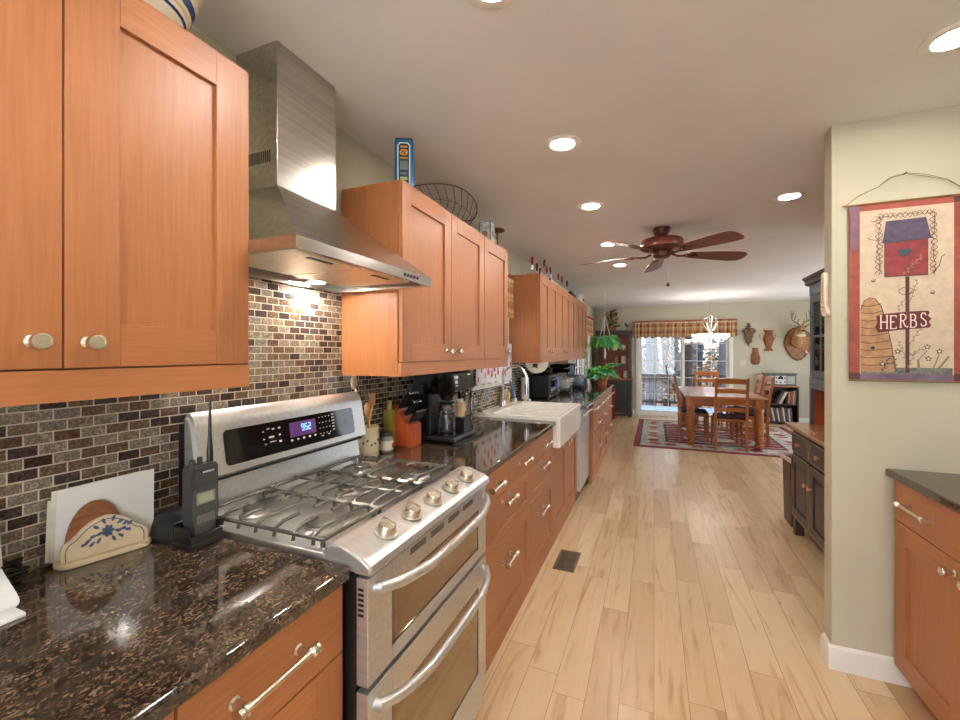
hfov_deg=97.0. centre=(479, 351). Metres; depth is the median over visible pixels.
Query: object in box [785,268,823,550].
hutch
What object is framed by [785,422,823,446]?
countertop
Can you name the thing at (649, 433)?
area rug
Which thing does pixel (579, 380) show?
toaster
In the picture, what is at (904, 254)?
banner
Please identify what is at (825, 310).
stocking
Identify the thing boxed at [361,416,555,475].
countertop
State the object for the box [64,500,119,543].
wooden arch
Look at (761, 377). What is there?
dining chair
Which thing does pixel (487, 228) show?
box
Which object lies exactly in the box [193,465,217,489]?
speaker grille
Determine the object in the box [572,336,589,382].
window
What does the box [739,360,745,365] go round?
switch plate
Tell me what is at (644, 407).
deck boards
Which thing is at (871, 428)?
wall
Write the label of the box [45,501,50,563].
envelope
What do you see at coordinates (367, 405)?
wooden spoon
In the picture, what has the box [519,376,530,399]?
paper towel roll
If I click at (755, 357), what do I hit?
vase
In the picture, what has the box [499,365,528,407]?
faucet
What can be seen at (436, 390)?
coffee maker
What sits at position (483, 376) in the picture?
cafe curtain
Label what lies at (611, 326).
arrangement
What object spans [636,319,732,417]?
door
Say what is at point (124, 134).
upper cabinet
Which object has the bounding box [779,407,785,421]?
record sleeve
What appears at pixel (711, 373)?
dining chair
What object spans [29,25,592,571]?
wall
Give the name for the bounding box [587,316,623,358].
hanging fern
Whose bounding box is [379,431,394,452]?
glass jar
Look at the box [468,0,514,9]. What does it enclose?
recessed light
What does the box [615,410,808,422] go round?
baseboard
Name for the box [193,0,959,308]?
ceiling
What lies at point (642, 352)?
trunk
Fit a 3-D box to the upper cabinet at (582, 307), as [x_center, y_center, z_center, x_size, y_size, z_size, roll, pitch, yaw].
[1.450,-0.322,6.554,0.359,0.852,0.758,0,0,22]
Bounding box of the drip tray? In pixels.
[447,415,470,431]
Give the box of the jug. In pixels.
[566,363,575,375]
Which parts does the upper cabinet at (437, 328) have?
light rail, door, knob, knob, door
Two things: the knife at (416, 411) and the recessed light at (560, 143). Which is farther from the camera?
the knife at (416, 411)
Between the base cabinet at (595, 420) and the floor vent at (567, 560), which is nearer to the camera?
the floor vent at (567, 560)
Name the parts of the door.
sliding panel, sliding panel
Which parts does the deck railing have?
rail, rail, post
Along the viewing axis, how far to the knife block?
2.25 m
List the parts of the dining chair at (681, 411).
leg, leg, seat frame, leg, leg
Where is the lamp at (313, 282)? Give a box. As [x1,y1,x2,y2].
[308,281,323,283]
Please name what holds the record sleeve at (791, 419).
on the bookcase
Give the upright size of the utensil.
0.167 m
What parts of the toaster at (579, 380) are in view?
panel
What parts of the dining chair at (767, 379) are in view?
leg, leg, leg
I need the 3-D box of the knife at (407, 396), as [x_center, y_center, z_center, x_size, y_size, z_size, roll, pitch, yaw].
[-0.406,0.268,2.259,0.100,0.124,0.013,0,0,22]
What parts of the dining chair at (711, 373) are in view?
leg, seat frame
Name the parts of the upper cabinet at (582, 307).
door, door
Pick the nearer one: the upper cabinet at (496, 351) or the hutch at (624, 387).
the upper cabinet at (496, 351)
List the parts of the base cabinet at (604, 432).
drawer, drawer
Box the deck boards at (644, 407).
[642,405,725,412]
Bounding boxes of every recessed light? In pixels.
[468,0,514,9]
[544,135,580,152]
[578,202,603,210]
[599,242,614,246]
[612,263,627,266]
[773,191,805,200]
[917,22,959,56]
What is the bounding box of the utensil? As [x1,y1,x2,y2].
[531,256,533,272]
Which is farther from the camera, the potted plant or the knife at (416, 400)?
the potted plant
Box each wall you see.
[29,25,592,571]
[593,301,809,417]
[824,105,959,656]
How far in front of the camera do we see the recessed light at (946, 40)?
1.40 m
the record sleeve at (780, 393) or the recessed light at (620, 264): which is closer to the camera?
the recessed light at (620, 264)
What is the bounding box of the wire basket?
[414,183,477,224]
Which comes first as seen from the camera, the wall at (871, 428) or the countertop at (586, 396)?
the wall at (871, 428)
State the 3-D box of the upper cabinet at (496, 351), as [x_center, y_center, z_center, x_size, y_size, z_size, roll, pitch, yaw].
[-0.013,-0.318,2.981,0.359,0.848,0.472,0,0,22]
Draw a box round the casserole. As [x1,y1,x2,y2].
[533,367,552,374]
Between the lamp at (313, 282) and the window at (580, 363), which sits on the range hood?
the lamp at (313, 282)
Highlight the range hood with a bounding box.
[236,40,430,292]
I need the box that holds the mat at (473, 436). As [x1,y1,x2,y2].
[421,434,481,445]
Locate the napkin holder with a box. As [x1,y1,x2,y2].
[52,514,151,569]
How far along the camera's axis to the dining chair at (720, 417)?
6.06 m
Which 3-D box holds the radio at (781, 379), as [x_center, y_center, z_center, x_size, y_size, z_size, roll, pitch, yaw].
[5.967,0.544,8.479,0.560,0.239,0.255,0,0,22]
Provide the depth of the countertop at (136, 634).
0.78 m
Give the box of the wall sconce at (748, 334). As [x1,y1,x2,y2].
[742,323,755,345]
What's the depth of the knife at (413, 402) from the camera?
2.25 m
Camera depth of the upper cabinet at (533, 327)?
4.11 m
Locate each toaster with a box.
[559,377,572,392]
[567,374,585,388]
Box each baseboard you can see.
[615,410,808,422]
[820,632,912,687]
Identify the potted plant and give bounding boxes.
[585,363,621,385]
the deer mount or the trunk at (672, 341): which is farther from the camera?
the trunk at (672, 341)
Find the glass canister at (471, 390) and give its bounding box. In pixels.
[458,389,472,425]
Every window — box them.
[468,319,511,390]
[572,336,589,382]
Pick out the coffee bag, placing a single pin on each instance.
(460, 405)
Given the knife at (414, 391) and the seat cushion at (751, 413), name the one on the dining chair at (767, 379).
the seat cushion at (751, 413)
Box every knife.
[398,391,411,410]
[401,391,413,410]
[403,400,415,417]
[404,390,416,409]
[407,399,418,416]
[408,410,418,423]
[409,399,421,416]
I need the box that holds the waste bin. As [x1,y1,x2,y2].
[780,452,792,526]
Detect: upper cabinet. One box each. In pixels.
[0,0,248,406]
[342,179,483,376]
[484,236,510,368]
[509,273,556,362]
[557,285,569,360]
[568,294,578,359]
[579,300,586,358]
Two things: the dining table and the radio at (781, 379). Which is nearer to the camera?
the dining table
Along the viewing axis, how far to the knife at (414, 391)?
2.29 m
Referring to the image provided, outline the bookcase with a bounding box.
[762,385,799,422]
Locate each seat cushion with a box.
[681,408,707,413]
[712,413,744,419]
[727,406,754,410]
[733,411,765,416]
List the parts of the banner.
rod, hanging cord, rod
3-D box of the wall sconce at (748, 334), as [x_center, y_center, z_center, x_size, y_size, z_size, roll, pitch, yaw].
[5.568,-0.361,8.796,0.249,0.482,0.090,0,0,22]
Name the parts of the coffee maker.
carafe handle, carafe lid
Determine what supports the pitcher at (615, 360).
on the hutch at (624, 387)
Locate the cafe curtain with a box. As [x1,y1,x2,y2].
[476,344,511,386]
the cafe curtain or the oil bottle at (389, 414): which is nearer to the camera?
the oil bottle at (389, 414)
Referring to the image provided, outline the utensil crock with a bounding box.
[358,424,379,458]
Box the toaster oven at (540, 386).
[523,373,559,398]
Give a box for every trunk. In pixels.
[642,352,643,404]
[645,337,657,405]
[656,337,661,397]
[661,337,670,405]
[670,337,675,389]
[674,339,679,393]
[685,336,692,385]
[692,339,696,369]
[695,339,703,407]
[717,339,725,407]
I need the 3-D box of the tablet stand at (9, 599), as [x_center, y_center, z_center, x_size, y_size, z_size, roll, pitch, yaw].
[-0.987,0.415,0.779,0.216,0.170,0.216,0,0,22]
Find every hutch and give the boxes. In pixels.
[593,330,633,416]
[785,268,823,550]
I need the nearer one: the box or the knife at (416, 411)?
the knife at (416, 411)
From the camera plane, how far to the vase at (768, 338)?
8.67 m
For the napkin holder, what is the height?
0.098 m
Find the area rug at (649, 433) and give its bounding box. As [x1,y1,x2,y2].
[633,419,792,457]
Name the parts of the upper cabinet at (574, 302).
door, light rail, door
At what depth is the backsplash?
1.24 m
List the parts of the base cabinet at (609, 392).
drawer, drawer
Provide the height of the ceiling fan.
0.488 m
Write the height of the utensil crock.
0.147 m
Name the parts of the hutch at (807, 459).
drawer, door, crown, glass door, drawer, door, pane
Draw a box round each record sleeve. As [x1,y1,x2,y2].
[773,390,783,403]
[776,407,781,421]
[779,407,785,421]
[785,391,789,403]
[787,407,792,421]
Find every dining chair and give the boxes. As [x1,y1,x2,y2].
[673,374,708,442]
[695,371,722,428]
[711,378,749,451]
[726,374,764,437]
[732,376,774,446]
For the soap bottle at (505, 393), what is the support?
on the ledge
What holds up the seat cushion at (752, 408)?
on the dining chair at (761, 377)
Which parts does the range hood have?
underside plate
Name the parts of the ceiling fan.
blade, blade, blade arm, blade arm, blade, blade arm, blade arm, blade, blade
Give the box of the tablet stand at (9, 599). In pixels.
[0,537,25,625]
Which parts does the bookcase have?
shelf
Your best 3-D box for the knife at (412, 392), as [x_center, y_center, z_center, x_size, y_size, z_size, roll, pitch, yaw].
[-0.396,0.268,2.282,0.100,0.124,0.013,0,0,22]
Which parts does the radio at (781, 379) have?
plate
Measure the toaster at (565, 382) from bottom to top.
0.186 m
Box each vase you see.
[750,348,759,364]
[760,329,776,351]
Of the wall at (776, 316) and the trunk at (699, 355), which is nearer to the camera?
the wall at (776, 316)
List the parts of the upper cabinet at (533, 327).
light rail, door, door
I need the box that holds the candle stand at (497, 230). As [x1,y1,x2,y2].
[495,228,504,244]
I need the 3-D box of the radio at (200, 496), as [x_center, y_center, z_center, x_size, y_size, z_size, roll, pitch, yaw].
[-0.736,0.304,1.119,0.047,0.353,0.075,0,0,22]
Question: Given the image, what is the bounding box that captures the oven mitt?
[555,377,559,387]
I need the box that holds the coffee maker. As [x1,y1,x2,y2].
[413,370,473,442]
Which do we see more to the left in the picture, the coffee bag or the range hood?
the range hood
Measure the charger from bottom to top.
0.113 m
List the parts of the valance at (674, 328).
rod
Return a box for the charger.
[149,506,222,551]
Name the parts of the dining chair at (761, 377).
leg, leg, leg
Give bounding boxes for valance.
[508,274,513,319]
[587,315,593,336]
[634,319,737,337]
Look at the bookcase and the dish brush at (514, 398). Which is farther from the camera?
the bookcase
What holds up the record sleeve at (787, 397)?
on the bookcase
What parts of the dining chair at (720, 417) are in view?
leg, leg, seat frame, leg, leg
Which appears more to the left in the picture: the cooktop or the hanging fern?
the cooktop
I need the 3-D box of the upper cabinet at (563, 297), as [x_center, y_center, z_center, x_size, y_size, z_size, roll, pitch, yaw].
[0.874,-0.322,5.147,0.359,0.852,0.758,0,0,22]
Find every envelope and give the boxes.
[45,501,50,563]
[49,470,144,562]
[54,468,153,562]
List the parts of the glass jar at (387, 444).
lid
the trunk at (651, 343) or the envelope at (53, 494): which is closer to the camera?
the envelope at (53, 494)
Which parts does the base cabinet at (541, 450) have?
drawer, drawer, drawer, pull handle, pull handle, pull handle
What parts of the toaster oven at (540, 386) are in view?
door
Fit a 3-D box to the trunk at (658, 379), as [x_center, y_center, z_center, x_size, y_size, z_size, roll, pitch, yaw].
[7.683,-2.179,18.466,0.294,9.213,0.493,0,0,-38]
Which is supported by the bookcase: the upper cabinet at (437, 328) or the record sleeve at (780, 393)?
the record sleeve at (780, 393)
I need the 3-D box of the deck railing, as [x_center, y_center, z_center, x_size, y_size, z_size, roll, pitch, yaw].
[5.181,1.010,11.072,4.400,0.880,0.120,0,0,22]
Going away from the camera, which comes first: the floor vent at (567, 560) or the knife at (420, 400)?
the knife at (420, 400)
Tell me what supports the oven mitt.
hanging from the toaster oven at (540, 386)
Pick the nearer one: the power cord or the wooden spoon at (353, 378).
the power cord
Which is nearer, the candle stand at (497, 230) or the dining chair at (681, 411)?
the candle stand at (497, 230)
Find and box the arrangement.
[602,309,619,330]
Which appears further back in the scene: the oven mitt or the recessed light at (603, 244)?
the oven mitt
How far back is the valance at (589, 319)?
8.82 m
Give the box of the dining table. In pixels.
[678,386,766,449]
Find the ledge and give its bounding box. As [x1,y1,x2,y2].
[473,401,511,416]
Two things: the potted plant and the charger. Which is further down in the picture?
the charger
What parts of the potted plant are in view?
pot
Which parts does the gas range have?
burner, display panel, burner, burner, burner, control panel, burner, oven door, oven door, handle, handle, window trim, window trim, panel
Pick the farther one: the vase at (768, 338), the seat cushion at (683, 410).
the vase at (768, 338)
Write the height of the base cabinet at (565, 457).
0.715 m
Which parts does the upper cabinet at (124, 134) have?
door, knob, knob, light rail, door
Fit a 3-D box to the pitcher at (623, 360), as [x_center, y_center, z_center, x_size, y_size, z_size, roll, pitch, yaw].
[3.237,0.177,9.536,0.120,0.165,0.150,0,0,-36]
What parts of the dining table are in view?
leg, leg, leg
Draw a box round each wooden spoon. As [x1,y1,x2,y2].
[351,375,365,427]
[364,402,369,427]
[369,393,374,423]
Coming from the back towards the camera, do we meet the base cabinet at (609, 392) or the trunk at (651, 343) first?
the trunk at (651, 343)
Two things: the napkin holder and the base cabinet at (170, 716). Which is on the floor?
the base cabinet at (170, 716)
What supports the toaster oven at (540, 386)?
on the countertop at (586, 396)
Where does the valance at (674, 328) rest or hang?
hanging from the door
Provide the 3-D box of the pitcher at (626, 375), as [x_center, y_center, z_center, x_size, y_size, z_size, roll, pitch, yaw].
[3.284,0.507,9.517,0.120,0.165,0.150,0,0,-36]
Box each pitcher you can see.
[613,356,620,362]
[621,356,628,363]
[623,371,628,377]
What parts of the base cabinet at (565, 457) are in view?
door, door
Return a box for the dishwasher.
[575,407,592,501]
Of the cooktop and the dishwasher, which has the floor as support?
the dishwasher
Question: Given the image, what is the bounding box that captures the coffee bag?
[456,399,464,416]
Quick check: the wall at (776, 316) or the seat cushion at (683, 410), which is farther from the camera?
the wall at (776, 316)
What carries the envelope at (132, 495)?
in the napkin holder
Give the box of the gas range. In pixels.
[179,391,490,719]
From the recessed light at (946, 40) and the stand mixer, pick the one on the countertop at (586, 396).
the stand mixer
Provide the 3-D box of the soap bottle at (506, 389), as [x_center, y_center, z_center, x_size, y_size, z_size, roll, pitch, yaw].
[0.251,0.405,4.004,0.067,0.167,0.067,0,0,-23]
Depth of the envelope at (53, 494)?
0.99 m
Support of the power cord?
on the countertop at (136, 634)
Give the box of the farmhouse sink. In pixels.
[480,401,580,447]
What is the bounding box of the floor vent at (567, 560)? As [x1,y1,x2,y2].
[552,549,580,572]
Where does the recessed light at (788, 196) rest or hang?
in the ceiling
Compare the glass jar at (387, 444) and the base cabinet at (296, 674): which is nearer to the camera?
the base cabinet at (296, 674)
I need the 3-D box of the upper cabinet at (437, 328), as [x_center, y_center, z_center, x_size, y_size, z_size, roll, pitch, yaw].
[-0.285,-0.318,2.317,0.359,0.848,0.957,0,0,22]
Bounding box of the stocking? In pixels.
[820,272,829,315]
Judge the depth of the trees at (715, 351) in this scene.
15.35 m
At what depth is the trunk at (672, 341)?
19.07 m
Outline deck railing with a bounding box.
[642,373,725,405]
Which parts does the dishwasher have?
door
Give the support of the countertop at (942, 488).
on the base cabinet at (927, 532)
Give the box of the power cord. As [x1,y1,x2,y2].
[1,556,30,582]
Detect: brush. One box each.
[509,379,516,401]
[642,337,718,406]
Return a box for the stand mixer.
[550,364,573,389]
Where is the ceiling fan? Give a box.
[579,226,746,286]
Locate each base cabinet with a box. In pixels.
[162,711,173,719]
[174,585,342,719]
[483,445,533,671]
[528,428,552,591]
[552,431,576,545]
[588,397,603,483]
[600,392,609,465]
[606,388,614,452]
[893,480,959,719]
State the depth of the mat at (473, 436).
2.33 m
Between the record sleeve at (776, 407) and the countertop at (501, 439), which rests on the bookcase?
the record sleeve at (776, 407)
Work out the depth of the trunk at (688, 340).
12.49 m
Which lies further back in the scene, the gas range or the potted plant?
the potted plant
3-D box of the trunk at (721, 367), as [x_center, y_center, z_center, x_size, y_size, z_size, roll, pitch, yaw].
[7.280,-2.178,12.798,0.505,9.216,0.320,0,0,-4]
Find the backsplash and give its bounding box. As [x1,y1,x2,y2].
[0,278,567,569]
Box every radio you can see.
[181,399,218,537]
[761,373,797,385]
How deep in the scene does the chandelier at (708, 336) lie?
7.65 m
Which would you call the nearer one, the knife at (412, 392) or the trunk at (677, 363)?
the knife at (412, 392)
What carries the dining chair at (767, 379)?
on the area rug at (649, 433)
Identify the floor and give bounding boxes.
[475,413,935,719]
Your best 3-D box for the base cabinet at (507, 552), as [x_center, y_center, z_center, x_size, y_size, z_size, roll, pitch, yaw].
[-0.143,0.978,2.222,0.692,0.884,0.848,0,0,22]
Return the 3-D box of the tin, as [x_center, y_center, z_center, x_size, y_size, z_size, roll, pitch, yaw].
[-0.347,-0.855,1.958,0.084,0.223,0.092,0,0,-5]
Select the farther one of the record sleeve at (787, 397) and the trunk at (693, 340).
the trunk at (693, 340)
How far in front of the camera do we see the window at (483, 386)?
3.62 m
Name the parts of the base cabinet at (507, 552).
pull handle, drawer, drawer, drawer, pull handle, pull handle, drawer, pull handle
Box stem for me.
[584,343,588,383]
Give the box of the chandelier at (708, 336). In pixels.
[692,293,729,342]
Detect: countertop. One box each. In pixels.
[0,537,349,719]
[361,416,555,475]
[517,383,613,409]
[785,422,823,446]
[885,468,959,514]
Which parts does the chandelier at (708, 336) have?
lamp shade, stem, lamp shade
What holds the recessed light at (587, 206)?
in the ceiling
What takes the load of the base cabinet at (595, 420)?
on the floor
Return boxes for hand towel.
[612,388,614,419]
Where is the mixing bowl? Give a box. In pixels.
[144,0,202,30]
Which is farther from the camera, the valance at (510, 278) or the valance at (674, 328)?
the valance at (674, 328)
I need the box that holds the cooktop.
[218,461,450,561]
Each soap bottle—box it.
[499,386,507,404]
[505,386,510,403]
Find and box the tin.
[395,138,413,186]
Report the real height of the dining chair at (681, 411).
1.040 m
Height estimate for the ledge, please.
0.046 m
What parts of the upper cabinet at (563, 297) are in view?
door, light rail, door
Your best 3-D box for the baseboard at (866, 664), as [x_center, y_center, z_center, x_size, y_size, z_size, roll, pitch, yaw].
[1.723,1.367,1.894,0.306,0.105,0.104,0,0,22]
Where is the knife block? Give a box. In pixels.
[392,404,420,446]
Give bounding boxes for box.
[479,221,494,242]
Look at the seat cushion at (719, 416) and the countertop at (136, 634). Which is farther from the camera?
the seat cushion at (719, 416)
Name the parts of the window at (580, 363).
pane, sash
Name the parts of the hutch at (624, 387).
door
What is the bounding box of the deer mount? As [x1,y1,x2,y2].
[784,309,809,360]
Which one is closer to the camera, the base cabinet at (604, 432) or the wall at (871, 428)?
the wall at (871, 428)
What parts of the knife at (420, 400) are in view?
handle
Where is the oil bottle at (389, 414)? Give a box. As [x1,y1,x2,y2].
[383,400,395,445]
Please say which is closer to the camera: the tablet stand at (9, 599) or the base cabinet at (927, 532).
the tablet stand at (9, 599)
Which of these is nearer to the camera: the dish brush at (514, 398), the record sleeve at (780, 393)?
the dish brush at (514, 398)
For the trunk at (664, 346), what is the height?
9.204 m
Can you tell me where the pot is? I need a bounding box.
[574,291,582,301]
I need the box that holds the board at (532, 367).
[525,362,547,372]
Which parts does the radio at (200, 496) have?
volume knob, channel knob, label plate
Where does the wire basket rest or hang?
on the upper cabinet at (437, 328)
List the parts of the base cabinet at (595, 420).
drawer, drawer, drawer, drawer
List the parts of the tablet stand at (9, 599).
upright panel, plate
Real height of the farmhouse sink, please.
0.223 m
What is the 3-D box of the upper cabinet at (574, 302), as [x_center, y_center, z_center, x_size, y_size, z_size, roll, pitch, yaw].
[1.162,-0.322,5.851,0.359,0.852,0.758,0,0,22]
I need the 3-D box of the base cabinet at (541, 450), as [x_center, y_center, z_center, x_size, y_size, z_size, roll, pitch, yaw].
[0.135,0.978,2.901,0.692,0.884,0.618,0,0,22]
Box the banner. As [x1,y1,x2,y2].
[842,172,959,382]
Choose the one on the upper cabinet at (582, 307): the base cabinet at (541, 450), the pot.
the pot
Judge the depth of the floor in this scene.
2.31 m
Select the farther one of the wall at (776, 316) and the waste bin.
the wall at (776, 316)

